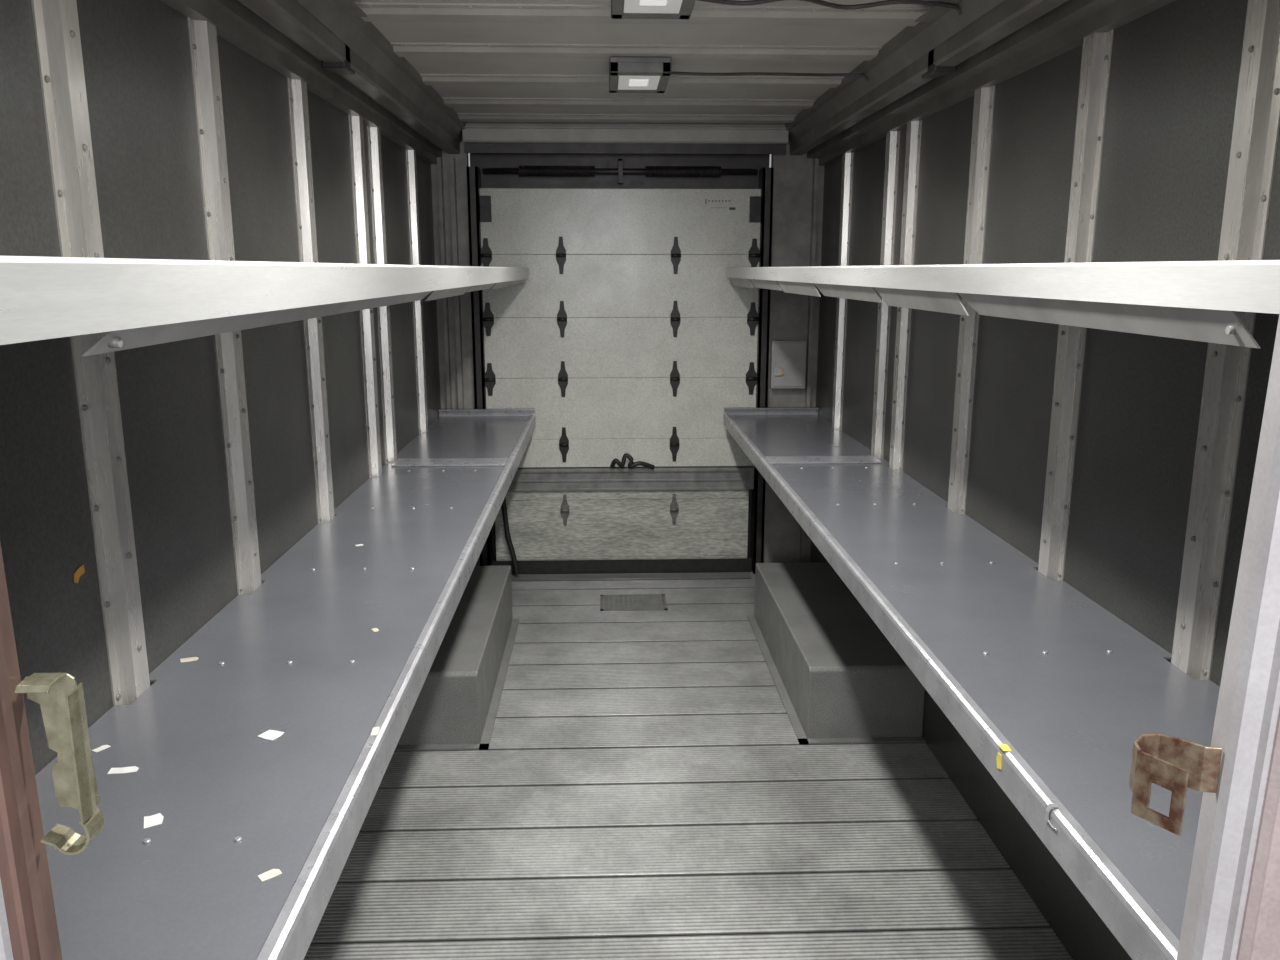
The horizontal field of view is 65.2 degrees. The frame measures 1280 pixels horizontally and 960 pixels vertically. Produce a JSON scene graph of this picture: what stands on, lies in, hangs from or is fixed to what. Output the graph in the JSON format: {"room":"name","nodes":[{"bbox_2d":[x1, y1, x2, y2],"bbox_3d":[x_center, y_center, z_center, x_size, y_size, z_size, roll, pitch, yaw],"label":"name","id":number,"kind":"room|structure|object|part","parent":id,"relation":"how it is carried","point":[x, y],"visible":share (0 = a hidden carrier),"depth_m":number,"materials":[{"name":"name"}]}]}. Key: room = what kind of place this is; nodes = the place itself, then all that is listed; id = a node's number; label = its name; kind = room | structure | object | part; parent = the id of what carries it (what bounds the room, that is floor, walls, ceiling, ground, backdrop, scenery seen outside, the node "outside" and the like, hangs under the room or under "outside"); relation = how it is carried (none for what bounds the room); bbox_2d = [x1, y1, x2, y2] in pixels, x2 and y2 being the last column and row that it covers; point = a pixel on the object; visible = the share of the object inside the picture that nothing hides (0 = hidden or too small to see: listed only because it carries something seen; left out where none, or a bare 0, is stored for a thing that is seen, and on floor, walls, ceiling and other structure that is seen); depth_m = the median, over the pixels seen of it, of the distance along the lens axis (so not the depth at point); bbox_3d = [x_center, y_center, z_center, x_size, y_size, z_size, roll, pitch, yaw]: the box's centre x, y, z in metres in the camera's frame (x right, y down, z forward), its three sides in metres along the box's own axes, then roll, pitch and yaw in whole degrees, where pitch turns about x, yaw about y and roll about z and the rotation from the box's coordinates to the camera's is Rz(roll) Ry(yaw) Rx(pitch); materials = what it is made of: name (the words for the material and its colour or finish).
{"room":"vehicle interior","nodes":[
{"label":"vehicle interior","id":0,"kind":"room"},
{"bbox_2d":[0,0,440,774],"bbox_3d":[-0.923,-0.154,2.823,0.030,2.222,4.510,0,12,-2],"label":"wall","id":1,"kind":"structure","parent":0,"point":[136,54],"depth_m":1.86,"materials":[{"name":"grey metal"}]},
{"bbox_2d":[74,565,84,582],"bbox_3d":[-0.861,0.145,1.535,0.001,0.023,0.033,0,12,-2],"label":"sticker","id":2,"kind":"object","parent":1,"relation":"attached to","point":[80,570],"visible":1,"depth_m":1.53,"materials":[{"name":"orange paper"}]},
{"bbox_2d":[31,0,149,705],"bbox_3d":[-0.851,-0.119,1.591,0.030,1.436,0.104,0,12,-2],"label":"wall post","id":3,"kind":"object","parent":1,"relation":"attached to","point":[56,23],"visible":0.73,"depth_m":1.55,"materials":[{"name":"silver metal"}]},
{"bbox_2d":[188,17,261,594],"bbox_3d":[-0.871,-0.236,2.148,0.030,1.436,0.104,0,12,-2],"label":"wall post","id":4,"kind":"object","parent":1,"relation":"attached to","point":[202,34],"visible":0.83,"depth_m":2.10,"materials":[{"name":"silver metal"}]},
{"bbox_2d":[0,256,528,355],"bbox_3d":[-0.678,-0.530,2.658,0.451,0.074,4.255,0,12,-2],"label":"shelf","id":5,"kind":"object","parent":1,"relation":"attached to","point":[141,302],"visible":1,"depth_m":0.86,"materials":[{"name":"metal"}]},
{"bbox_2d":[35,465,511,959],"bbox_3d":[-0.648,0.336,2.187,0.467,0.171,2.975,0,12,-2],"label":"shelf","id":6,"kind":"object","parent":1,"relation":"attached to","point":[300,656],"visible":0.91,"depth_m":1.51,"materials":[{"name":"grey metal"}]},
{"bbox_2d":[92,745,110,751],"bbox_3d":[-0.804,0.400,1.492,0.013,0.001,0.022,7,14,29],"label":"paper scrap","id":7,"kind":"object","parent":6,"relation":"on","point":[102,747],"visible":1,"depth_m":1.49,"materials":[{"name":"white paper"}]},
{"bbox_2d":[107,766,138,773],"bbox_3d":[-0.737,0.414,1.427,0.039,0.001,0.019,-2,12,-9],"label":"paper scrap","id":8,"kind":"object","parent":6,"relation":"on","point":[132,768],"visible":1,"depth_m":1.43,"materials":[{"name":"white paper"}]},
{"bbox_2d":[144,813,163,828],"bbox_3d":[-0.631,0.441,1.297,0.023,0.001,0.032,-5,13,-24],"label":"paper scrap","id":9,"kind":"object","parent":6,"relation":"on","point":[149,821],"visible":1,"depth_m":1.30,"materials":[{"name":"white paper"}]},
{"bbox_2d":[180,657,198,661],"bbox_3d":[-0.825,0.329,1.831,0.031,0.001,0.020,-5,13,-24],"label":"paper scrap","id":10,"kind":"object","parent":6,"relation":"on","point":[191,658],"visible":1,"depth_m":1.83,"materials":[{"name":"beige paper"}]},
{"bbox_2d":[258,869,281,881],"bbox_3d":[-0.437,0.466,1.181,0.024,0.001,0.016,-10,15,-39],"label":"paper scrap","id":11,"kind":"object","parent":6,"relation":"on","point":[272,873],"visible":1,"depth_m":1.18,"materials":[{"name":"white paper"}]},
{"bbox_2d":[258,730,283,739],"bbox_3d":[-0.566,0.391,1.535,0.031,0.001,0.029,6,13,25],"label":"paper scrap","id":12,"kind":"object","parent":6,"relation":"on","point":[270,734],"visible":1,"depth_m":1.54,"materials":[{"name":"white paper"}]},
{"bbox_2d":[371,727,379,735],"bbox_3d":[-0.406,0.385,1.534,0.011,0.001,0.030,-2,12,-8],"label":"paper scrap","id":13,"kind":"object","parent":6,"relation":"on","point":[375,730],"visible":1,"depth_m":1.53,"materials":[{"name":"white paper"}]},
{"bbox_2d":[288,78,334,523],"bbox_3d":[-0.893,-0.366,2.764,0.030,1.436,0.104,0,12,-2],"label":"wall post","id":14,"kind":"object","parent":1,"relation":"attached to","point":[298,100],"visible":0.84,"depth_m":2.72,"materials":[{"name":"silver metal"}]},
{"bbox_2d":[349,115,381,477],"bbox_3d":[-0.915,-0.496,3.381,0.030,1.436,0.104,0,12,-2],"label":"wall post","id":15,"kind":"object","parent":1,"relation":"attached to","point":[355,122],"visible":0.84,"depth_m":3.34,"materials":[{"name":"silver metal"}]},
{"bbox_2d":[368,126,396,462],"bbox_3d":[-0.924,-0.549,3.635,0.030,1.436,0.104,0,12,-2],"label":"wall post","id":16,"kind":"object","parent":1,"relation":"attached to","point":[374,137],"visible":0.79,"depth_m":3.59,"materials":[{"name":"silver metal"}]},
{"bbox_2d":[406,149,427,433],"bbox_3d":[-0.948,-0.690,4.300,0.030,1.436,0.104,0,12,-2],"label":"wall post","id":17,"kind":"object","parent":1,"relation":"attached to","point":[410,154],"visible":0.85,"depth_m":4.26,"materials":[{"name":"silver metal"}]},
{"bbox_2d":[383,409,535,479],"bbox_3d":[-0.722,-0.117,4.265,0.467,0.200,1.279,0,12,-2],"label":"shelf","id":18,"kind":"object","parent":1,"relation":"attached to","point":[457,437],"visible":0.83,"depth_m":4.20,"materials":[{"name":"grey metal"}]},
{"bbox_3d":[-0.734,-0.179,4.252,0.443,0.004,1.279,0,12,-2],"label":"shelf panel","id":19,"kind":"part","parent":18,"relation":"part of","materials":[{"name":"grey paint"}]},
{"bbox_2d":[431,140,479,565],"bbox_3d":[-0.897,-0.585,4.912,0.170,2.180,0.050,0,12,-2],"label":"wall","id":20,"kind":"structure","parent":0,"point":[461,160],"depth_m":4.79,"materials":[{"name":"grey metal"}]},
{"bbox_2d":[437,157,451,408],"bbox_3d":[-0.939,-0.508,4.885,0.025,2.040,0.030,0,12,-2],"label":"pillar","id":21,"kind":"structure","parent":20,"relation":"attached to","point":[439,159],"depth_m":4.77,"materials":[{"name":"grey metal"}]},
{"bbox_2d":[449,157,463,408],"bbox_3d":[-0.881,-0.509,4.887,0.030,2.040,0.030,0,12,-2],"label":"pillar","id":22,"kind":"structure","parent":20,"relation":"attached to","point":[452,166],"depth_m":4.79,"materials":[{"name":"grey metal"}]},
{"bbox_2d":[353,0,938,123],"bbox_3d":[0.021,-1.234,2.630,1.860,0.030,4.510,0,12,-2],"label":"ceiling","id":23,"kind":"structure","parent":0,"point":[394,32],"depth_m":3.14,"materials":[{"name":"grey metal"}]},
{"bbox_2d":[160,0,465,163],"bbox_3d":[-0.795,-1.115,2.549,0.220,0.168,4.360,0,12,-2],"label":"rail","id":24,"kind":"object","parent":23,"relation":"attached to","point":[343,59],"visible":0.99,"depth_m":2.65,"materials":[{"name":"metal"}]},
{"bbox_3d":[-0.710,-1.062,2.139,0.078,0.049,0.770,0,12,-2],"label":"gusset plate","id":25,"kind":"part","parent":24,"relation":"part of","materials":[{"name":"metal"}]},
{"bbox_2d":[462,123,788,143],"bbox_3d":[-0.063,-1.585,4.572,1.490,0.083,0.080,0,12,-2],"label":"header beam","id":26,"kind":"structure","parent":23,"relation":"attached to","point":[568,133],"depth_m":4.56,"materials":[{"name":"metal"}]},
{"bbox_2d":[457,113,795,122],"bbox_3d":[-0.056,-1.578,4.369,1.490,0.014,0.170,0,12,-2],"label":"bow","id":27,"kind":"object","parent":23,"relation":"attached to","point":[486,117],"visible":0.97,"depth_m":4.34,"materials":[{"name":"paint"}]},
{"bbox_2d":[442,98,815,108],"bbox_3d":[-0.042,-1.496,3.978,1.490,0.014,0.170,0,12,-2],"label":"bow","id":28,"kind":"object","parent":23,"relation":"attached to","point":[449,102],"visible":0.92,"depth_m":3.94,"materials":[{"name":"paint"}]},
{"bbox_2d":[420,74,843,87],"bbox_3d":[-0.025,-1.397,3.509,1.490,0.014,0.170,0,12,-2],"label":"bow","id":29,"kind":"object","parent":23,"relation":"attached to","point":[428,79],"visible":0.69,"depth_m":3.48,"materials":[{"name":"paint"}]},
{"bbox_2d":[390,43,881,60],"bbox_3d":[-0.008,-1.298,3.039,1.490,0.014,0.170,0,12,-2],"label":"bow","id":30,"kind":"object","parent":23,"relation":"attached to","point":[443,50],"visible":0.91,"depth_m":3.01,"materials":[{"name":"paint"}]},
{"bbox_2d":[609,56,670,92],"bbox_3d":[-0.005,-1.306,3.232,0.190,0.048,0.360,0,12,-2],"label":"ceiling lamp","id":31,"kind":"object","parent":23,"relation":"attached to","point":[627,74],"visible":1,"depth_m":3.08,"materials":[{"name":"white plastic"}]},
{"bbox_2d":[356,3,929,25],"bbox_3d":[0.008,-1.205,2.599,1.490,0.014,0.170,0,12,-2],"label":"bow","id":32,"kind":"object","parent":23,"relation":"attached to","point":[375,12],"visible":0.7,"depth_m":2.57,"materials":[{"name":"paint"}]},
{"bbox_2d":[611,0,695,18],"bbox_3d":[0.031,-1.094,2.225,0.190,0.048,0.360,0,12,-2],"label":"ceiling lamp","id":33,"kind":"object","parent":23,"relation":"attached to","point":[620,9],"visible":1,"depth_m":2.32,"materials":[{"name":"white plastic"}]},
{"bbox_2d":[671,71,867,81],"bbox_3d":[0.412,-1.305,3.232,0.664,0.028,0.040,0,12,-2],"label":"cable","id":34,"kind":"object","parent":23,"relation":"attached to","point":[672,72],"visible":0.98,"depth_m":3.23,"materials":[{"name":"black rubber"}]},
{"bbox_2d":[698,0,961,14],"bbox_3d":[0.443,-1.122,2.362,0.667,0.029,0.056,-1,12,-4],"label":"cable","id":35,"kind":"object","parent":23,"relation":"attached to","point":[727,2],"visible":1,"depth_m":2.36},
{"bbox_2d":[785,0,1175,165],"bbox_3d":[0.829,-1.127,2.604,0.250,0.168,4.360,0,12,-2],"label":"rail","id":36,"kind":"object","parent":23,"relation":"attached to","point":[937,63],"visible":0.98,"depth_m":2.67,"materials":[{"name":"metal"}]},
{"bbox_3d":[0.757,-1.073,2.189,0.078,0.049,0.770,0,12,-2],"label":"gusset plate","id":37,"kind":"part","parent":36,"relation":"part of","materials":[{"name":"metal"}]},
{"bbox_2d":[304,571,1072,959],"bbox_3d":[0.043,1.049,2.461,1.900,0.008,5.925,0,12,-2],"label":"floor","id":38,"kind":"structure","parent":0,"point":[644,787],"depth_m":2.79,"materials":[{"name":"grey wood"}]},
{"bbox_2d":[395,565,519,750],"bbox_3d":[-0.726,0.628,3.823,0.421,0.255,1.230,0,12,-2],"label":"wheel well","id":39,"kind":"object","parent":38,"relation":"on","point":[456,706],"visible":0.53,"depth_m":3.37,"materials":[{"name":"paint"}]},
{"bbox_2d":[511,573,750,580],"bbox_3d":[-0.085,0.492,5.068,1.290,0.010,0.085,0,12,-2],"label":"plate","id":40,"kind":"object","parent":38,"relation":"on","point":[702,575],"visible":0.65,"depth_m":5.06,"materials":[{"name":"paint"}]},
{"bbox_2d":[600,594,667,610],"bbox_3d":[-0.031,0.574,4.691,0.310,0.003,0.220,0,12,-2],"label":"floor grate","id":41,"kind":"object","parent":38,"relation":"on","point":[608,605],"visible":1,"depth_m":4.68,"materials":[{"name":"metal"}]},
{"bbox_2d":[747,562,925,743],"bbox_3d":[0.713,0.617,3.873,0.419,0.255,1.230,0,12,-2],"label":"wheel well","id":42,"kind":"object","parent":38,"relation":"on","point":[837,677],"visible":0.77,"depth_m":3.43,"materials":[{"name":"paint"}]},
{"bbox_2d":[763,143,823,562],"bbox_3d":[0.753,-0.597,4.968,0.247,2.180,0.050,0,12,-2],"label":"wall","id":43,"kind":"structure","parent":0,"point":[793,175],"depth_m":4.88,"materials":[{"name":"grey metal"}]},
{"bbox_2d":[479,188,760,574],"bbox_3d":[-0.093,-0.453,4.947,1.347,1.906,0.062,0,12,-2],"label":"door","id":44,"kind":"structure","parent":43,"relation":"in","point":[643,357],"depth_m":4.93,"materials":[{"name":"white metal"}]},
{"bbox_2d":[501,496,519,574],"bbox_3d":[-0.654,0.241,5.022,0.099,0.484,0.029,4,13,18],"label":"rope","id":45,"kind":"object","parent":44,"relation":"hanging from","point":[504,506],"visible":0.86,"depth_m":5.03,"materials":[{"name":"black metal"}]},
{"bbox_2d":[610,453,654,468],"bbox_3d":[-0.038,-0.092,4.977,0.224,0.084,0.037,0,12,-2],"label":"strap","id":46,"kind":"object","parent":44,"relation":"attached to","point":[631,464],"visible":1,"depth_m":4.97,"materials":[{"name":"black rubber"}]},
{"bbox_2d":[467,166,773,573],"bbox_3d":[-0.092,-0.505,4.967,1.443,2.000,0.130,0,12,-2],"label":"door track","id":47,"kind":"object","parent":43,"relation":"attached to","point":[766,175],"depth_m":4.86,"materials":[{"name":"black metal"}]},
{"bbox_2d":[483,159,757,184],"bbox_3d":[-0.092,-1.475,4.768,1.303,0.120,0.100,0,12,-2],"label":"shaft","id":48,"kind":"object","parent":43,"relation":"attached to","point":[709,171],"visible":1,"depth_m":4.74,"materials":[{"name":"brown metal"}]},
{"bbox_3d":[-0.093,-1.475,4.768,0.020,0.120,0.100,0,12,-2],"label":"bearing plate","id":49,"kind":"part","parent":48,"relation":"part of","materials":[{"name":"grey metal"}]},
{"bbox_2d":[464,143,785,558],"bbox_3d":[-0.068,-0.591,4.937,1.490,2.180,0.215,0,12,-2],"label":"trim","id":50,"kind":"structure","parent":43,"relation":"attached to","point":[482,155],"depth_m":4.82,"materials":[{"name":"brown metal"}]},
{"bbox_2d":[769,340,806,388],"bbox_3d":[0.729,-0.568,4.913,0.170,0.235,0.068,0,12,-2],"label":"utility box","id":51,"kind":"object","parent":43,"relation":"attached to","point":[787,357],"visible":1,"depth_m":4.89,"materials":[{"name":"paint"}]},
{"bbox_2d":[799,159,818,562],"bbox_3d":[0.835,-0.521,4.946,0.025,2.040,0.030,0,12,-2],"label":"pillar","id":52,"kind":"structure","parent":43,"relation":"attached to","point":[815,161],"depth_m":4.87,"materials":[{"name":"grey metal"}]},
{"bbox_2d":[810,0,1279,959],"bbox_3d":[0.966,-0.168,2.888,0.030,2.222,4.510,0,12,-2],"label":"wall","id":53,"kind":"structure","parent":0,"point":[1174,73],"depth_m":2.23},
{"bbox_2d":[724,407,888,476],"bbox_3d":[0.668,-0.127,4.313,0.467,0.200,1.279,0,12,-2],"label":"shelf","id":54,"kind":"object","parent":53,"relation":"attached to","point":[773,435],"visible":0.89,"depth_m":4.24,"materials":[{"name":"grey metal"}]},
{"bbox_3d":[0.680,-0.189,4.300,0.443,0.004,1.279,0,12,-2],"label":"shelf panel","id":55,"kind":"part","parent":54,"relation":"part of","materials":[{"name":"grey paint"}]},
{"bbox_2d":[832,152,852,429],"bbox_3d":[0.880,-0.711,4.401,0.030,1.436,0.104,0,12,-2],"label":"wall post","id":56,"kind":"object","parent":53,"relation":"attached to","point":[847,162],"visible":0.76,"depth_m":4.36,"materials":[{"name":"silver metal"}]},
{"bbox_2d":[871,130,899,457],"bbox_3d":[0.904,-0.571,3.736,0.030,1.436,0.104,0,12,-2],"label":"wall post","id":57,"kind":"object","parent":53,"relation":"attached to","point":[892,137],"visible":0.8,"depth_m":3.69,"materials":[{"name":"silver metal"}]},
{"bbox_2d":[889,120,921,470],"bbox_3d":[0.913,-0.519,3.492,0.030,1.436,0.104,0,12,-2],"label":"wall post","id":58,"kind":"object","parent":53,"relation":"attached to","point":[913,136],"visible":0.8,"depth_m":3.45,"materials":[{"name":"silver metal"}]},
{"bbox_2d":[948,86,994,513],"bbox_3d":[0.935,-0.389,2.876,0.030,1.436,0.104,0,12,-2],"label":"wall post","id":59,"kind":"object","parent":53,"relation":"attached to","point":[983,96],"visible":0.77,"depth_m":2.83,"materials":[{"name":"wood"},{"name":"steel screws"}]},
{"bbox_2d":[764,463,1219,959],"bbox_3d":[0.742,0.326,2.235,0.467,0.171,2.975,0,12,-2],"label":"shelf","id":60,"kind":"object","parent":53,"relation":"attached to","point":[1018,657],"visible":0.88,"depth_m":1.77,"materials":[{"name":"grey metal"}]},
{"bbox_2d":[996,744,1011,768],"bbox_3d":[0.540,0.413,1.485,0.014,0.036,0.020,0,12,-2],"label":"sticker","id":61,"kind":"object","parent":60,"relation":"attached to","point":[1004,747],"visible":1,"depth_m":1.48,"materials":[{"name":"yellow paper"}]},
{"bbox_2d":[1045,804,1058,830],"bbox_3d":[0.544,0.443,1.310,0.013,0.023,0.031,0,12,-2],"label":"clip","id":62,"kind":"object","parent":60,"relation":"attached to","point":[1050,806],"visible":1,"depth_m":1.32,"materials":[{"name":"metal"}]},
{"bbox_3d":[0.544,0.440,1.321,0.013,0.022,0.008,0,12,-2],"label":"clip plate","id":63,"kind":"part","parent":62,"relation":"part of","materials":[{"name":"metal"}]},
{"bbox_2d":[727,260,1279,347],"bbox_3d":[0.721,-0.536,2.707,0.464,0.084,4.255,0,12,-2],"label":"shelf","id":64,"kind":"object","parent":53,"relation":"attached to","point":[1187,300],"visible":1,"depth_m":1.24,"materials":[{"name":"metal"}]},
{"bbox_2d":[1038,30,1112,579],"bbox_3d":[0.957,-0.258,2.250,0.030,1.436,0.104,0,12,-2],"label":"wall post","id":65,"kind":"object","parent":53,"relation":"attached to","point":[1097,47],"visible":0.8,"depth_m":2.21,"materials":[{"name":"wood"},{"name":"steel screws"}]},
{"bbox_2d":[1171,0,1279,679],"bbox_3d":[0.977,-0.140,1.693,0.030,1.436,0.104,0,12,-2],"label":"wall post","id":66,"kind":"object","parent":53,"relation":"attached to","point":[1256,125],"visible":0.85,"depth_m":1.66,"materials":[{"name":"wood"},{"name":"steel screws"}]},
{"bbox_3d":[-0.658,0.314,0.644,0.405,2.180,0.027,0,12,-2],"label":"wall","id":67,"kind":"structure","parent":0,"visible":0},
{"bbox_2d":[0,543,62,959],"bbox_3d":[-0.412,0.313,0.649,0.083,2.180,0.034,0,12,-2],"label":"door frame","id":68,"kind":"structure","parent":67,"relation":"attached to","point":[28,920],"depth_m":0.63,"materials":[{"name":"red paint"}]},
{"bbox_2d":[14,673,103,854],"bbox_3d":[-0.365,0.178,0.625,0.037,0.116,0.023,0,12,-2],"label":"bracket","id":69,"kind":"object","parent":67,"relation":"attached to","point":[61,701],"visible":1,"depth_m":0.63,"materials":[{"name":"yellow metal"}]},
{"bbox_3d":[0.766,0.304,0.693,0.585,2.180,0.027,0,12,-2],"label":"wall","id":70,"kind":"structure","parent":0,"visible":0},
{"bbox_2d":[1129,733,1221,835],"bbox_3d":[0.347,0.196,0.657,0.052,0.044,0.043,-9,15,-37],"label":"bracket","id":71,"kind":"object","parent":70,"relation":"attached to","point":[1174,764],"visible":1,"depth_m":0.65,"materials":[{"name":"rusty steel"}]},
{"bbox_3d":[0.350,0.188,0.663,0.057,0.032,0.026,0,12,-2],"label":"hook plate","id":72,"kind":"part","parent":71,"relation":"part of","materials":[{"name":"metal"}]},
{"bbox_2d":[1177,313,1279,959],"bbox_3d":[0.408,0.307,0.676,0.128,2.180,0.036,0,12,-2],"label":"door frame","id":73,"kind":"structure","parent":70,"relation":"attached to","point":[1232,910],"depth_m":0.64,"materials":[{"name":"white paint"}]}
]}

